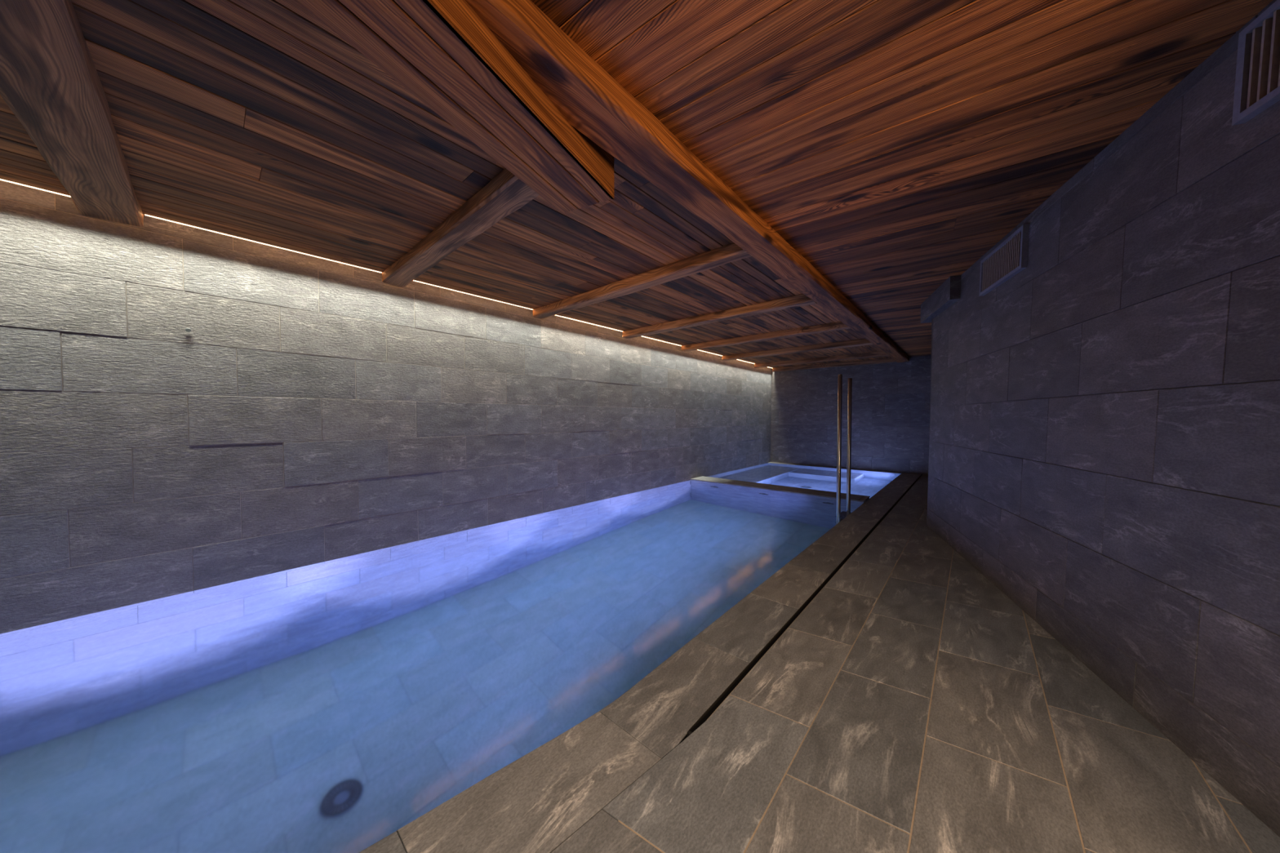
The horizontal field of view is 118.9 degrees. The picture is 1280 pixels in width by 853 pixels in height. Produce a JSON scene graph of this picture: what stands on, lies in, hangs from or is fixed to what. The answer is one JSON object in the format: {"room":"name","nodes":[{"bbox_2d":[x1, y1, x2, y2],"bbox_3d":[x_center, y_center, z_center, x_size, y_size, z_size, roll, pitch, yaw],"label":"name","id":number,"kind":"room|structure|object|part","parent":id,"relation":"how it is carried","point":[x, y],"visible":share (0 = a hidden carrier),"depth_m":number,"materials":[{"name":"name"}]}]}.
{"room":"spa","nodes":[
{"label":"spa","id":0,"kind":"room"},
{"bbox_2d":[0,179,771,633],"bbox_3d":[-0.941,-0.267,4.891,0.151,2.606,13.100,1,2,41],"label":"wall","id":1,"kind":"structure","parent":0,"point":[311,410],"depth_m":2.76,"materials":[{"name":"stone"}]},
{"bbox_2d":[0,0,1272,368],"bbox_3d":[1.979,-1.329,1.963,8.270,0.100,15.258,1,2,41],"label":"ceiling","id":2,"kind":"structure","parent":0,"point":[891,144],"depth_m":1.63,"materials":[{"name":"brown wood"}]},
{"bbox_2d":[0,178,70,196],"bbox_3d":[-4.128,-1.258,1.026,0.008,0.007,2.915,1,2,41],"label":"led strip","id":3,"kind":"object","parent":2,"relation":"attached to","point":[0,179],"visible":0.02,"depth_m":2.02,"materials":[{"name":"white plastic"}]},
{"bbox_2d":[0,0,143,226],"bbox_3d":[-2.115,-1.224,1.353,2.602,0.098,0.235,1,2,41],"label":"ceiling beam","id":4,"kind":"structure","parent":2,"relation":"attached to","point":[50,80],"depth_m":1.38,"materials":[{"name":"brown wood"}]},
{"bbox_2d":[145,214,381,272],"bbox_3d":[-2.603,-1.300,2.755,0.008,0.007,1.225,1,2,41],"label":"led strip","id":5,"kind":"object","parent":2,"relation":"attached to","point":[145,215],"visible":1,"depth_m":2.64,"materials":[{"name":"white plastic"}]},
{"bbox_2d":[294,0,613,213],"bbox_3d":[-1.199,-1.133,-0.147,0.302,0.212,4.400,1,2,25],"label":"ceiling beam","id":6,"kind":"structure","parent":2,"relation":"attached to","point":[442,52],"depth_m":1.18,"materials":[{"name":"brown wood"}]},
{"bbox_2d":[382,168,538,287],"bbox_3d":[-1.284,-1.253,2.522,2.302,0.099,0.170,1,2,41],"label":"ceiling beam","id":7,"kind":"structure","parent":2,"relation":"attached to","point":[505,193],"depth_m":2.28,"materials":[{"name":"brown wood"}]},
{"bbox_2d":[413,280,531,309],"bbox_3d":[-1.656,-1.327,3.829,0.008,0.007,1.300,1,2,41],"label":"led strip","id":8,"kind":"object","parent":2,"relation":"attached to","point":[413,280],"visible":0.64,"depth_m":3.78,"materials":[{"name":"white plastic"}]},
{"bbox_2d":[555,315,622,331],"bbox_3d":[-0.690,-1.353,4.923,0.008,0.007,1.330,1,2,41],"label":"led strip","id":9,"kind":"object","parent":2,"relation":"attached to","point":[556,315],"visible":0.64,"depth_m":4.92,"materials":[{"name":"white plastic"}]},
{"bbox_2d":[533,242,751,319],"bbox_3d":[-0.208,-1.278,3.516,2.602,0.098,0.145,1,2,41],"label":"ceiling beam","id":10,"kind":"structure","parent":2,"relation":"attached to","point":[731,252],"depth_m":3.20,"materials":[{"name":"brown wood"}]},
{"bbox_2d":[465,0,909,362],"bbox_3d":[1.177,-1.258,2.965,0.209,0.110,12.850,1,2,41],"label":"ceiling beam","id":11,"kind":"structure","parent":2,"relation":"attached to","point":[589,99],"depth_m":1.57,"materials":[{"name":"brown wood"}]},
{"bbox_2d":[622,293,817,338],"bbox_3d":[0.767,-1.304,4.620,2.602,0.098,0.141,1,2,41],"label":"ceiling beam","id":12,"kind":"structure","parent":2,"relation":"attached to","point":[798,300],"depth_m":4.37,"materials":[{"name":"brown wood"}]},
{"bbox_2d":[680,321,850,351],"bbox_3d":[1.727,-1.331,5.709,2.602,0.099,0.135,1,2,41],"label":"ceiling beam","id":13,"kind":"structure","parent":2,"relation":"attached to","point":[835,326],"depth_m":5.51,"materials":[{"name":"brown wood"}]},
{"bbox_2d":[721,338,872,360],"bbox_3d":[2.665,-1.357,6.772,2.602,0.098,0.141,1,2,41],"label":"ceiling beam","id":14,"kind":"structure","parent":2,"relation":"attached to","point":[862,342],"depth_m":6.59,"materials":[{"name":"brown wood"}]},
{"bbox_2d":[754,351,888,368],"bbox_3d":[3.654,-1.385,7.893,2.602,0.098,0.131,1,2,41],"label":"ceiling beam","id":15,"kind":"structure","parent":2,"relation":"attached to","point":[874,354],"depth_m":7.73,"materials":[{"name":"brown wood"}]},
{"bbox_2d":[772,357,896,372],"bbox_3d":[4.332,-1.403,8.662,2.602,0.098,0.121,1,2,41],"label":"ceiling beam","id":16,"kind":"structure","parent":2,"relation":"attached to","point":[891,359],"depth_m":8.50,"materials":[{"name":"brown wood"}]},
{"bbox_2d":[770,355,931,475],"bbox_3d":[5.636,-0.339,7.723,5.970,2.600,0.151,1,2,41],"label":"wall","id":17,"kind":"structure","parent":0,"point":[891,405],"depth_m":8.33,"materials":[{"name":"stone"}]},
{"bbox_2d":[551,474,1279,852],"bbox_3d":[2.144,1.157,2.171,8.123,0.121,13.050,1,2,41],"label":"floor","id":18,"kind":"structure","parent":0,"point":[912,705],"depth_m":1.29,"materials":[{"name":"tile"}]},
{"bbox_2d":[359,472,921,852],"bbox_3d":[0.509,1.815,4.197,3.252,1.578,12.000,1,2,41],"label":"swimming pool","id":19,"kind":"object","parent":18,"relation":"in","point":[535,803],"visible":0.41,"depth_m":1.39,"materials":[{"name":"stone"}]},
{"bbox_2d":[0,480,863,852],"bbox_3d":[-0.729,1.856,2.956,2.800,1.547,8.202,1,2,41],"label":"pool water","id":20,"kind":"object","parent":19,"relation":"in","point":[331,706],"visible":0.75,"depth_m":1.72,"materials":[{"name":"blue liquid"}]},
{"bbox_2d":[768,462,902,473],"bbox_3d":[3.376,1.468,7.487,3.190,1.010,3.259,1,2,41],"label":"pool edge","id":21,"kind":"object","parent":19,"relation":"in","point":[769,462],"visible":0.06,"depth_m":8.53,"materials":[{"name":"stone"}]},
{"bbox_2d":[707,462,901,498],"bbox_3d":[3.259,1.470,7.478,2.790,0.997,3.092,1,2,41],"label":"water","id":22,"kind":"object","parent":21,"relation":"in","point":[868,483],"visible":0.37,"depth_m":7.19,"materials":[{"name":"blue liquid"}]},
{"bbox_2d":[835,373,852,516],"bbox_3d":[2.450,0.765,4.534,0.105,2.748,0.413,1,2,41],"label":"pool ladder","id":23,"kind":"object","parent":19,"relation":"attached to","point":[839,375],"visible":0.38,"depth_m":4.40,"materials":[{"name":"metal"}]},
{"bbox_3d":[2.317,0.768,4.406,0.045,2.748,0.045,1,2,41],"label":"rail","id":24,"kind":"part","parent":23,"relation":"part of","materials":[{"name":"metal"}]},
{"bbox_3d":[2.578,0.771,4.667,0.045,2.730,0.045,1,2,41],"label":"rail","id":25,"kind":"part","parent":23,"relation":"part of","materials":[{"name":"metal"}]},
{"bbox_2d":[926,0,1279,837],"bbox_3d":[2.650,-0.183,1.755,2.351,2.620,4.014,1,2,41],"label":"wall","id":26,"kind":"structure","parent":0,"point":[1104,442],"depth_m":1.45,"materials":[{"name":"stone"}]},
{"bbox_2d":[920,275,961,323],"bbox_3d":[3.043,-1.229,3.646,0.340,0.222,0.903,1,2,23],"label":"trim","id":27,"kind":"structure","parent":26,"relation":"attached to","point":[948,292],"depth_m":3.52,"materials":[{"name":"stone"}]},
{"bbox_2d":[978,223,1029,296],"bbox_3d":[2.469,-1.111,2.579,0.033,0.262,0.591,1,2,23],"label":"air vent","id":28,"kind":"object","parent":26,"relation":"in","point":[1010,258],"visible":1,"depth_m":2.52,"materials":[{"name":"metal"}]},
{"bbox_2d":[1231,0,1279,125],"bbox_3d":[1.760,-1.078,0.904,0.035,0.279,0.592,1,2,23],"label":"air vent","id":29,"kind":"object","parent":26,"relation":"in","point":[1257,79],"visible":1,"depth_m":1.13,"materials":[{"name":"metal"}]}
]}

